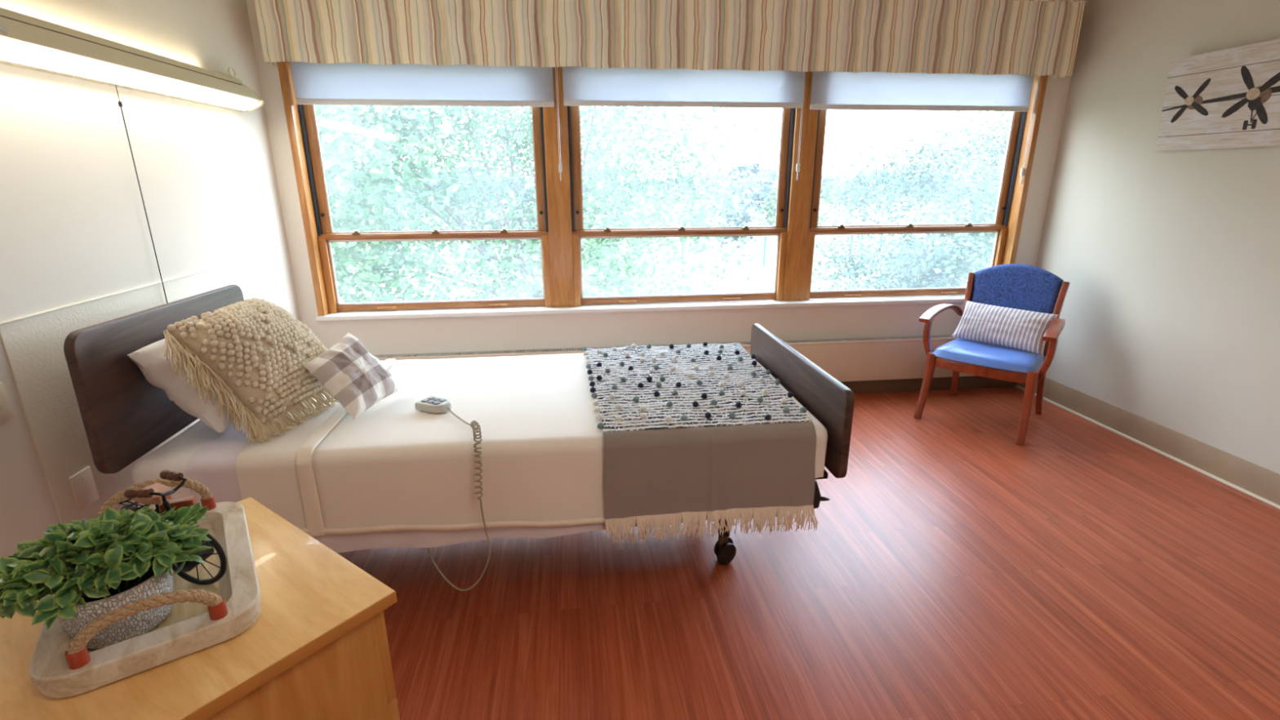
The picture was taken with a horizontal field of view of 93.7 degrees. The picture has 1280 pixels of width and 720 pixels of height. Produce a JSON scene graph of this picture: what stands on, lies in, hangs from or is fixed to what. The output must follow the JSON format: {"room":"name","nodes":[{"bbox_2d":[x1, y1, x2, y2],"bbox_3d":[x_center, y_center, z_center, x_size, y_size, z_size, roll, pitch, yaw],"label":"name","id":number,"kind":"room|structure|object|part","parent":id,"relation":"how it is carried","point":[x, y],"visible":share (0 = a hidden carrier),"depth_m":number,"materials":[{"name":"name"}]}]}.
{"room":"care facility","nodes":[
{"label":"care facility","id":0,"kind":"room"},
{"bbox_2d":[0,0,301,559],"bbox_3d":[-1.872,-0.154,0.903,0.150,2.780,5.950,-2,17,-6],"label":"wall","id":1,"kind":"structure","parent":0,"point":[74,227],"depth_m":2.28,"materials":[{"name":"beige paint"}]},
{"bbox_2d":[0,382,13,424],"bbox_3d":[-1.871,0.132,1.746,0.020,0.118,0.086,-2,17,-6],"label":"switch plate","id":2,"kind":"object","parent":1,"relation":"attached to","point":[6,412],"visible":1,"depth_m":1.77,"materials":[{"name":"beige plastic"}]},
{"bbox_2d":[0,262,235,325],"bbox_3d":[-1.967,-0.296,2.395,0.010,0.007,1.330,-2,17,-6],"label":"trim","id":3,"kind":"structure","parent":1,"relation":"attached to","point":[230,264],"depth_m":2.16,"materials":[{"name":"beige"}]},
{"bbox_2d":[0,264,239,523],"bbox_3d":[-1.967,0.218,2.552,0.007,1.068,1.330,-2,17,-6],"label":"wall panel","id":4,"kind":"object","parent":1,"relation":"attached to","point":[33,346],"visible":0.36,"depth_m":1.98,"materials":[{"name":"beige"}]},
{"bbox_2d":[68,466,99,511],"bbox_3d":[-1.894,0.439,2.047,0.010,0.126,0.088,-2,17,-6],"label":"outlet plate","id":5,"kind":"object","parent":4,"relation":"attached to","point":[82,484],"visible":1,"depth_m":2.04,"materials":[{"name":"beige plastic"}]},
{"bbox_2d":[0,7,264,303],"bbox_3d":[-1.919,-0.734,2.383,0.133,1.028,1.807,-2,17,-6],"label":"wall lamp","id":6,"kind":"object","parent":1,"relation":"attached to","point":[26,42],"visible":0.99,"depth_m":2.15,"materials":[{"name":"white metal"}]},
{"bbox_3d":[-1.803,-0.931,1.691,0.031,0.039,0.036,-2,17,-6],"label":"reading knob","id":7,"kind":"part","parent":6,"relation":"part of","materials":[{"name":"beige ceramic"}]},
{"bbox_3d":[-1.961,-0.603,2.377,0.011,0.781,0.011,4,18,15],"label":"pull cord","id":8,"kind":"part","parent":6,"relation":"part of","materials":[{"name":"black metal"}]},
{"bbox_2d":[245,0,1085,355],"bbox_3d":[0.325,-1.081,3.923,4.964,2.780,0.200,-2,17,-6],"label":"wall","id":9,"kind":"structure","parent":0,"point":[569,331],"depth_m":3.99,"materials":[{"name":"beige paint"}]},
{"bbox_2d":[276,61,328,315],"bbox_3d":[-2.006,-1.048,3.609,0.040,1.565,0.170,-2,17,-6],"label":"trim","id":10,"kind":"structure","parent":9,"relation":"attached to","point":[291,111],"depth_m":3.55,"materials":[{"name":"brown wood"}]},
{"bbox_2d":[297,104,551,313],"bbox_3d":[-1.291,-1.066,3.729,1.409,1.525,0.092,-2,17,-6],"label":"window","id":11,"kind":"structure","parent":9,"relation":"in","point":[307,113],"depth_m":3.78,"materials":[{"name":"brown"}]},
{"bbox_3d":[-1.293,-1.285,3.675,1.373,1.075,0.037,-2,17,-6],"label":"sash","id":12,"kind":"part","parent":11,"relation":"part of","materials":[{"name":"brown wood"}]},
{"bbox_2d":[289,61,562,180],"bbox_3d":[-1.226,-1.446,3.538,1.497,0.752,0.052,-2,17,-6],"label":"roller shade","id":13,"kind":"object","parent":11,"relation":"attached to","point":[348,83],"visible":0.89,"depth_m":3.49,"materials":[{"name":"white fabric"}]},
{"bbox_3d":[-0.491,-1.501,3.593,0.013,0.620,0.005,-2,17,-6],"label":"bead chain","id":14,"kind":"part","parent":13,"relation":"part of","materials":[{"name":"white plastic"}]},
{"bbox_3d":[-1.287,-0.785,3.791,1.409,0.036,0.034,-2,17,-6],"label":"meeting rail","id":15,"kind":"part","parent":11,"relation":"part of","materials":[{"name":"brown wood"}]},
{"bbox_3d":[-1.288,-0.556,3.881,1.385,0.460,0.040,-2,17,-6],"label":"sash","id":16,"kind":"part","parent":11,"relation":"part of","materials":[{"name":"brown wood"}]},
{"bbox_3d":[-1.287,-0.574,3.868,1.319,0.411,0.014,-2,17,-6],"label":"screen frame","id":17,"kind":"part","parent":11,"relation":"part of","materials":[{"name":"white"}]},
{"bbox_2d":[542,66,573,307],"bbox_3d":[-0.520,-1.119,3.824,0.146,1.565,0.135,-2,17,-6],"label":"trim","id":18,"kind":"structure","parent":9,"relation":"attached to","point":[558,193],"depth_m":3.78,"materials":[{"name":"brown wood"}]},
{"bbox_2d":[315,294,964,320],"bbox_3d":[0.298,-0.377,4.116,4.704,0.030,0.223,-2,17,-6],"label":"sill","id":19,"kind":"structure","parent":9,"relation":"attached to","point":[649,307],"depth_m":4.00,"materials":[{"name":"white paint"}]},
{"bbox_2d":[253,0,1086,79],"bbox_3d":[0.334,-1.901,3.487,4.737,0.417,0.156,-2,17,-6],"label":"valance","id":20,"kind":"object","parent":9,"relation":"attached to","point":[1030,37],"visible":1,"depth_m":3.42,"materials":[{"name":"fabric"}]},
{"bbox_2d":[567,106,795,306],"bbox_3d":[0.270,-1.126,3.906,1.443,1.525,0.092,-2,17,-6],"label":"window","id":21,"kind":"structure","parent":9,"relation":"in","point":[780,229],"depth_m":3.97,"materials":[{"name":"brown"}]},
{"bbox_3d":[0.274,-0.634,4.045,1.353,0.411,0.014,-2,17,-6],"label":"screen frame","id":22,"kind":"part","parent":21,"relation":"part of","materials":[{"name":"white"}]},
{"bbox_3d":[0.274,-0.844,3.968,1.443,0.036,0.034,-2,17,-6],"label":"meeting rail","id":23,"kind":"part","parent":21,"relation":"part of","materials":[{"name":"brown wood"}]},
{"bbox_3d":[0.272,-0.615,4.058,1.419,0.460,0.040,-2,17,-6],"label":"sash","id":24,"kind":"part","parent":21,"relation":"part of","materials":[{"name":"brown wood"}]},
{"bbox_3d":[0.268,-1.345,3.853,1.407,1.075,0.037,-2,17,-6],"label":"sash","id":25,"kind":"part","parent":21,"relation":"part of","materials":[{"name":"brown wood"}]},
{"bbox_2d":[562,66,805,179],"bbox_3d":[0.283,-1.503,3.709,1.493,0.752,0.052,-2,17,-6],"label":"roller shade","id":26,"kind":"object","parent":21,"relation":"attached to","point":[628,86],"visible":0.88,"depth_m":3.66,"materials":[{"name":"white fabric"}]},
{"bbox_3d":[1.016,-1.558,3.764,0.013,0.620,0.005,-2,17,-6],"label":"bead chain","id":27,"kind":"part","parent":26,"relation":"part of","materials":[{"name":"white plastic"}]},
{"bbox_2d":[782,71,818,301],"bbox_3d":[1.057,-1.179,4.003,0.146,1.565,0.135,-2,17,-6],"label":"trim","id":28,"kind":"structure","parent":9,"relation":"attached to","point":[801,189],"depth_m":3.97,"materials":[{"name":"brown wood"}]},
{"bbox_2d":[804,109,1026,300],"bbox_3d":[1.854,-1.186,4.087,1.456,1.525,0.092,-2,17,-6],"label":"window","id":29,"kind":"structure","parent":9,"relation":"in","point":[999,226],"depth_m":4.15,"materials":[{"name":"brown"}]},
{"bbox_3d":[1.858,-0.694,4.225,1.366,0.411,0.014,-2,17,-6],"label":"screen frame","id":30,"kind":"part","parent":29,"relation":"part of","materials":[{"name":"white"}]},
{"bbox_3d":[1.857,-0.675,4.238,1.432,0.460,0.040,-2,17,-6],"label":"sash","id":31,"kind":"part","parent":29,"relation":"part of","materials":[{"name":"brown wood"}]},
{"bbox_3d":[1.858,-0.904,4.148,1.456,0.036,0.034,-2,17,-6],"label":"meeting rail","id":32,"kind":"part","parent":29,"relation":"part of","materials":[{"name":"brown wood"}]},
{"bbox_3d":[1.852,-1.405,4.033,1.420,1.075,0.037,-2,17,-6],"label":"sash","id":33,"kind":"part","parent":29,"relation":"part of","materials":[{"name":"brown wood"}]},
{"bbox_2d":[809,71,1039,183],"bbox_3d":[1.829,-1.547,3.887,1.521,0.782,0.057,-2,17,-6],"label":"roller shade","id":34,"kind":"object","parent":29,"relation":"attached to","point":[830,90],"visible":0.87,"depth_m":3.84,"materials":[{"name":"white fabric"}]},
{"bbox_3d":[2.576,-1.601,3.941,0.013,0.650,0.005,-2,17,-6],"label":"bead chain","id":35,"kind":"part","parent":34,"relation":"part of","materials":[{"name":"white plastic"}]},
{"bbox_2d":[1001,75,1048,264],"bbox_3d":[2.601,-1.223,4.133,0.040,1.565,0.170,-2,17,-6],"label":"trim","id":36,"kind":"structure","parent":9,"relation":"attached to","point":[1020,193],"depth_m":4.06,"materials":[{"name":"brown wood"}]},
{"bbox_2d":[337,386,1279,719],"bbox_3d":[0.668,1.130,1.638,5.364,0.120,6.100,-2,17,-6],"label":"floor","id":37,"kind":"structure","parent":0,"point":[956,569],"depth_m":2.22,"materials":[{"name":"red wood"}]},
{"bbox_2d":[0,497,399,719],"bbox_3d":[-0.854,0.805,1.229,0.610,0.750,0.513,12,21,34],"label":"nightstand","id":38,"kind":"object","parent":37,"relation":"on","point":[317,648],"visible":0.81,"depth_m":1.05,"materials":[{"name":"brown wood"}]},
{"bbox_2d":[28,477,261,697],"bbox_3d":[-0.907,0.372,1.120,0.300,0.142,0.472,-12,21,-34],"label":"serving tray","id":39,"kind":"object","parent":38,"relation":"on","point":[201,616],"visible":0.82,"depth_m":0.98,"materials":[{"name":"white wood"}]},
{"bbox_2d":[0,502,212,648],"bbox_3d":[-0.904,0.360,1.004,0.302,0.204,0.280,-2,17,-6],"label":"potted plant","id":40,"kind":"object","parent":39,"relation":"on","point":[80,571],"visible":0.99,"depth_m":0.96,"materials":[{"name":"green plant"}]},
{"bbox_3d":[-0.891,0.407,1.025,0.162,0.103,0.162,-2,17,-6],"label":"pot","id":41,"kind":"part","parent":40,"relation":"part of","materials":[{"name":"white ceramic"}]},
{"bbox_3d":[-0.780,0.407,0.950,0.196,0.068,0.020,-12,21,-34],"label":"rope handle","id":42,"kind":"part","parent":39,"relation":"part of","materials":[{"name":"fabric"}]},
{"bbox_3d":[-1.033,0.296,1.277,0.196,0.089,0.020,-12,21,-34],"label":"rope handle","id":43,"kind":"part","parent":39,"relation":"part of","materials":[{"name":"fabric"}]},
{"bbox_2d":[118,470,226,585],"bbox_3d":[-0.916,0.310,1.147,0.297,0.218,0.102,11,20,34],"label":"ornament","id":44,"kind":"object","parent":39,"relation":"on","point":[157,494],"visible":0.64,"depth_m":1.12,"materials":[{"name":"black metal"}]},
{"bbox_3d":[-0.934,0.260,1.156,0.070,0.018,0.048,8,19,24],"label":"seat","id":45,"kind":"part","parent":44,"relation":"part of","materials":[{"name":"brown leather"}]},
{"bbox_3d":[-0.907,0.307,1.146,0.200,0.128,0.063,9,19,27],"label":"frame","id":46,"kind":"part","parent":44,"relation":"part of","materials":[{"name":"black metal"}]},
{"bbox_3d":[-0.727,0.532,1.333,0.560,0.222,0.020,12,21,34],"label":"drawer","id":47,"kind":"part","parent":38,"relation":"part of","materials":[{"name":"brown wood"}]},
{"bbox_3d":[-0.726,0.745,1.398,0.560,0.216,0.020,12,21,34],"label":"drawer","id":48,"kind":"part","parent":38,"relation":"part of","materials":[{"name":"brown wood"}]},
{"bbox_2d":[63,284,854,564],"bbox_3d":[-0.527,0.262,2.428,2.394,1.088,1.044,-2,17,-6],"label":"hospital bed","id":49,"kind":"object","parent":37,"relation":"on","point":[125,416],"visible":0.2,"depth_m":1.99,"materials":[{"name":"brown wood"}]},
{"bbox_3d":[-1.675,0.009,2.204,0.028,0.466,1.039,-3,17,-9],"label":"headboard","id":50,"kind":"part","parent":49,"relation":"part of","materials":[{"name":"brown wood"}]},
{"bbox_2d":[131,420,233,511],"bbox_3d":[-0.524,0.219,2.462,2.246,0.194,1.034,-2,17,-6],"label":"mattress","id":51,"kind":"object","parent":49,"relation":"on","point":[174,455],"visible":0.12,"depth_m":1.88,"materials":[{"name":"white fabric"}]},
{"bbox_2d":[186,410,786,552],"bbox_3d":[-0.430,0.289,2.494,2.069,0.358,1.068,-2,17,-6],"label":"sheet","id":52,"kind":"object","parent":51,"relation":"on","point":[213,465],"visible":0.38,"depth_m":1.97,"materials":[{"name":"white fabric"}]},
{"bbox_2d":[126,338,235,433],"bbox_3d":[-1.493,-0.001,2.228,0.292,0.306,0.740,-2,17,-6],"label":"pillow","id":53,"kind":"object","parent":52,"relation":"on","point":[150,359],"visible":0.16,"depth_m":1.91,"materials":[{"name":"white fabric"}]},
{"bbox_2d":[235,353,827,536],"bbox_3d":[-0.351,0.256,2.488,1.926,0.323,1.090,-2,17,-6],"label":"bedspread","id":54,"kind":"object","parent":52,"relation":"on","point":[396,465],"visible":0.66,"depth_m":1.98,"materials":[{"name":"white fabric"}]},
{"bbox_2d":[163,297,338,444],"bbox_3d":[-1.290,0.013,2.073,0.337,0.401,0.519,0,17,0],"label":"cushion","id":55,"kind":"object","parent":54,"relation":"on","point":[254,351],"visible":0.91,"depth_m":1.96,"materials":[{"name":"beige fabric"}]},
{"bbox_2d":[302,332,399,419],"bbox_3d":[-1.043,0.048,2.197,0.193,0.235,0.301,3,17,9],"label":"cushion","id":56,"kind":"object","parent":54,"relation":"on","point":[356,378],"visible":1,"depth_m":2.13,"materials":[{"name":"fabric"}]},
{"bbox_2d":[414,395,491,591],"bbox_3d":[-0.663,0.466,2.138,0.211,0.573,0.494,-6,18,-18],"label":"remote","id":57,"kind":"object","parent":54,"relation":"on","point":[433,404],"visible":0.96,"depth_m":2.05,"materials":[{"name":"grey plastic"}]},
{"bbox_2d":[582,342,817,543],"bbox_3d":[0.174,0.265,2.528,0.791,0.426,1.088,-2,17,-6],"label":"throw blanket","id":58,"kind":"object","parent":54,"relation":"on","point":[743,446],"visible":1,"depth_m":2.06,"materials":[{"name":"grey fabric"}]},
{"bbox_3d":[0.242,0.377,2.042,0.731,0.302,0.064,-2,17,-6],"label":"grey panel","id":59,"kind":"part","parent":58,"relation":"part of","materials":[{"name":"fabric"}]},
{"bbox_3d":[-0.523,0.427,2.507,2.315,0.475,0.920,-2,17,-6],"label":"frame","id":60,"kind":"part","parent":49,"relation":"part of","materials":[{"name":"black metal"}]},
{"bbox_3d":[0.638,0.119,2.537,0.030,0.330,1.030,-2,17,-7],"label":"footboard","id":61,"kind":"part","parent":49,"relation":"part of","materials":[{"name":"brown wood"}]},
{"bbox_3d":[0.639,0.494,2.231,0.136,0.130,0.052,-2,17,-6],"label":"brake lever","id":62,"kind":"part","parent":49,"relation":"part of","materials":[{"name":"black metal"}]},
{"bbox_2d":[373,334,1016,394],"bbox_3d":[0.354,0.096,4.124,4.955,0.410,0.101,-2,17,-6],"label":"heater cover","id":63,"kind":"object","parent":37,"relation":"on","point":[877,364],"visible":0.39,"depth_m":4.21,"materials":[{"name":"metal"}]},
{"bbox_2d":[373,334,952,357],"bbox_3d":[0.352,-0.094,4.078,4.955,0.009,0.078,-2,17,-6],"label":"grille","id":64,"kind":"object","parent":63,"relation":"attached to","point":[877,341],"depth_m":4.12,"materials":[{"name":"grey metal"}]},
{"bbox_3d":[0.346,0.229,4.179,4.940,0.125,0.015,-2,17,-6],"label":"kick plate","id":65,"kind":"part","parent":63,"relation":"part of","materials":[{"name":"brown"}]},
{"bbox_2d":[913,263,1070,444],"bbox_3d":[2.236,-0.090,3.792,0.728,0.961,0.693,15,23,41],"label":"armchair","id":66,"kind":"object","parent":37,"relation":"on","point":[1013,286],"visible":0.87,"depth_m":3.77,"materials":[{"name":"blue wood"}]},
{"bbox_3d":[1.837,0.166,3.857,0.063,0.432,0.124,15,23,41],"label":"leg","id":67,"kind":"part","parent":66,"relation":"part of","materials":[{"name":"brown wood"}]},
{"bbox_3d":[1.970,-0.303,3.916,0.565,0.109,0.072,-15,22,-40],"label":"armrest","id":68,"kind":"part","parent":66,"relation":"part of","materials":[{"name":"brown wood"}]},
{"bbox_3d":[2.221,-0.158,4.145,0.044,0.884,0.141,11,20,31],"label":"leg","id":69,"kind":"part","parent":66,"relation":"part of","materials":[{"name":"brown wood"}]},
{"bbox_3d":[2.050,0.059,3.634,0.528,0.066,0.052,15,23,41],"label":"rail","id":70,"kind":"part","parent":66,"relation":"part of","materials":[{"name":"brown wood"}]},
{"bbox_3d":[2.197,-0.047,3.763,0.564,0.072,0.505,15,23,41],"label":"seat","id":71,"kind":"part","parent":66,"relation":"part of","materials":[{"name":"blue leather"}]},
{"bbox_2d":[951,300,1057,355],"bbox_3d":[2.272,-0.212,3.775,0.158,0.232,0.544,-14,22,-38],"label":"striped cushion","id":72,"kind":"object","parent":66,"relation":"on","point":[1019,329],"visible":0.98,"depth_m":3.72,"materials":[{"name":"white fabric"}]},
{"bbox_3d":[2.433,-0.442,3.903,0.501,0.355,0.118,15,23,41],"label":"backrest","id":73,"kind":"part","parent":66,"relation":"part of","materials":[{"name":"blue fabric"}]},
{"bbox_3d":[2.244,0.278,3.487,0.063,0.432,0.124,15,23,41],"label":"leg","id":74,"kind":"part","parent":66,"relation":"part of","materials":[{"name":"brown wood"}]},
{"bbox_3d":[2.411,0.051,3.633,0.026,0.065,0.450,14,22,39],"label":"rail","id":75,"kind":"part","parent":66,"relation":"part of","materials":[{"name":"brown wood"}]},
{"bbox_3d":[2.593,-0.056,3.806,0.141,0.884,0.044,-12,21,-34],"label":"leg","id":76,"kind":"part","parent":66,"relation":"part of","materials":[{"name":"brown wood"}]},
{"bbox_3d":[2.428,-0.178,3.499,0.072,0.109,0.565,13,22,37],"label":"armrest","id":77,"kind":"part","parent":66,"relation":"part of","materials":[{"name":"brown wood"}]},
{"bbox_2d":[1035,0,1279,474],"bbox_3d":[3.206,-0.347,1.480,0.150,2.780,5.950,-2,17,-6],"label":"wall","id":78,"kind":"structure","parent":0,"point":[1170,260],"depth_m":3.34,"materials":[{"name":"beige paint"}]},
{"bbox_2d":[1015,377,1279,509],"bbox_3d":[3.135,0.914,1.829,0.007,0.141,5.600,-2,17,-6],"label":"baseboard","id":79,"kind":"structure","parent":78,"relation":"attached to","point":[1258,480],"depth_m":3.31,"materials":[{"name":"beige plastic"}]},
{"bbox_2d":[1155,38,1279,151],"bbox_3d":[2.935,-1.175,2.595,0.066,0.463,1.400,-2,17,-6],"label":"picture","id":80,"kind":"object","parent":78,"relation":"attached to","point":[1229,98],"visible":1,"depth_m":2.96,"materials":[{"name":"beige wood"}]},
{"bbox_3d":[2.852,-1.307,3.168,0.004,0.099,0.090,-1,17,-2],"label":"painted blade","id":81,"kind":"part","parent":80,"relation":"part of","materials":[{"name":"black paint"}]},
{"bbox_3d":[2.844,-1.395,3.146,0.004,0.089,0.100,-3,17,-10],"label":"painted blade","id":82,"kind":"part","parent":80,"relation":"part of","materials":[{"name":"black paint"}]},
{"bbox_3d":[2.863,-1.290,3.074,0.003,0.080,0.107,-3,17,-9],"label":"painted blade","id":83,"kind":"part","parent":80,"relation":"part of","materials":[{"name":"black paint"}]},
{"bbox_3d":[2.854,-1.375,3.058,0.004,0.100,0.089,-1,17,-2],"label":"painted blade","id":84,"kind":"part","parent":80,"relation":"part of","materials":[{"name":"black paint"}]},
{"bbox_3d":[2.886,-1.226,2.899,0.004,0.094,0.132,-1,17,-4],"label":"painted blade","id":85,"kind":"part","parent":80,"relation":"part of","materials":[{"name":"black paint"}]},
{"bbox_3d":[2.879,-1.324,2.842,0.006,0.136,0.088,-4,17,-13],"label":"painted blade","id":86,"kind":"part","parent":80,"relation":"part of","materials":[{"name":"black paint"}]},
{"bbox_3d":[2.900,-1.173,2.807,0.006,0.136,0.087,-4,17,-13],"label":"painted blade","id":87,"kind":"part","parent":80,"relation":"part of","materials":[{"name":"black paint"}]},
{"bbox_3d":[2.894,-1.273,2.750,0.004,0.097,0.130,-1,17,-4],"label":"painted blade","id":88,"kind":"part","parent":80,"relation":"part of","materials":[{"name":"black paint"}]},
{"label":"outside","id":89,"kind":"structure","parent":0,"visible":0},
{"bbox_2d":[335,186,995,302],"bbox_3d":[-15.991,-34.583,129.174,320.000,1.239,260.000,-2,17,-6],"label":"lawn","id":90,"kind":"structure","parent":89,"point":[762,277],"depth_m":34.32,"materials":[{"name":"green plant"}]},
{"bbox_2d":[315,105,366,197],"bbox_3d":[-10.935,-4.707,14.608,8.709,9.803,8.520,3,17,11],"label":"leafy tree","id":91,"kind":"object","parent":90,"relation":"on","point":[333,107],"visible":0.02,"depth_m":14.60,"materials":[{"name":"green plant"}]},
{"bbox_2d":[314,104,835,302],"bbox_3d":[-2.197,-3.074,11.470,11.094,8.785,12.056,4,17,14],"label":"leafy tree","id":92,"kind":"object","parent":90,"relation":"on","point":[376,163],"visible":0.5,"depth_m":9.72,"materials":[{"name":"green plant"}]},
{"bbox_2d":[328,165,1000,205],"bbox_3d":[26.695,-31.728,109.427,201.764,8.355,14.310,-2,17,-6],"label":"treeline","id":93,"kind":"object","parent":90,"relation":"on","point":[771,178],"visible":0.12,"depth_m":105.47,"materials":[{"name":"green plant"}]},
{"bbox_2d":[680,243,684,266],"bbox_3d":[2.222,-5.600,31.314,0.129,1.650,0.129,4,18,15],"label":"fence post","id":94,"kind":"object","parent":90,"relation":"on","point":[682,255],"visible":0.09,"depth_m":31.31,"materials":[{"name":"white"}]},
{"bbox_2d":[684,193,755,248],"bbox_3d":[5.290,-9.168,39.572,5.136,3.690,4.458,-2,17,-6],"label":"round bush","id":95,"kind":"object","parent":90,"relation":"on","point":[745,217],"visible":0.39,"depth_m":38.66,"materials":[{"name":"green plant"}]},
{"bbox_2d":[721,158,770,244],"bbox_3d":[7.296,-11.048,42.034,3.567,5.820,2.670,1,17,4],"label":"slim tree","id":96,"kind":"object","parent":90,"relation":"on","point":[756,165],"visible":0.29,"depth_m":41.38,"materials":[{"name":"green plant"}]},
{"bbox_2d":[762,236,766,266],"bbox_3d":[6.501,-5.616,31.319,0.129,1.650,0.129,4,18,15],"label":"fence post","id":97,"kind":"object","parent":90,"relation":"on","point":[765,237],"visible":0.87,"depth_m":31.27,"materials":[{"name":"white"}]},
{"bbox_2d":[755,179,844,226],"bbox_3d":[11.494,-11.181,44.475,6.364,5.066,5.297,-11,20,-31],"label":"round bush","id":98,"kind":"object","parent":90,"relation":"on","point":[773,191],"visible":0.24,"depth_m":44.07,"materials":[{"name":"green plant"}]},
{"bbox_2d":[848,234,853,263],"bbox_3d":[11.243,-5.855,32.050,0.129,1.650,0.129,4,18,15],"label":"fence post","id":99,"kind":"object","parent":90,"relation":"on","point":[851,235],"visible":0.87,"depth_m":31.95,"materials":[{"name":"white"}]},
{"bbox_2d":[771,111,1010,290],"bbox_3d":[10.515,-3.690,18.714,12.224,9.188,12.453,-1,17,-3],"label":"leafy tree","id":100,"kind":"object","parent":90,"relation":"on","point":[952,268],"visible":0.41,"depth_m":17.64,"materials":[{"name":"green plant"}]}
]}

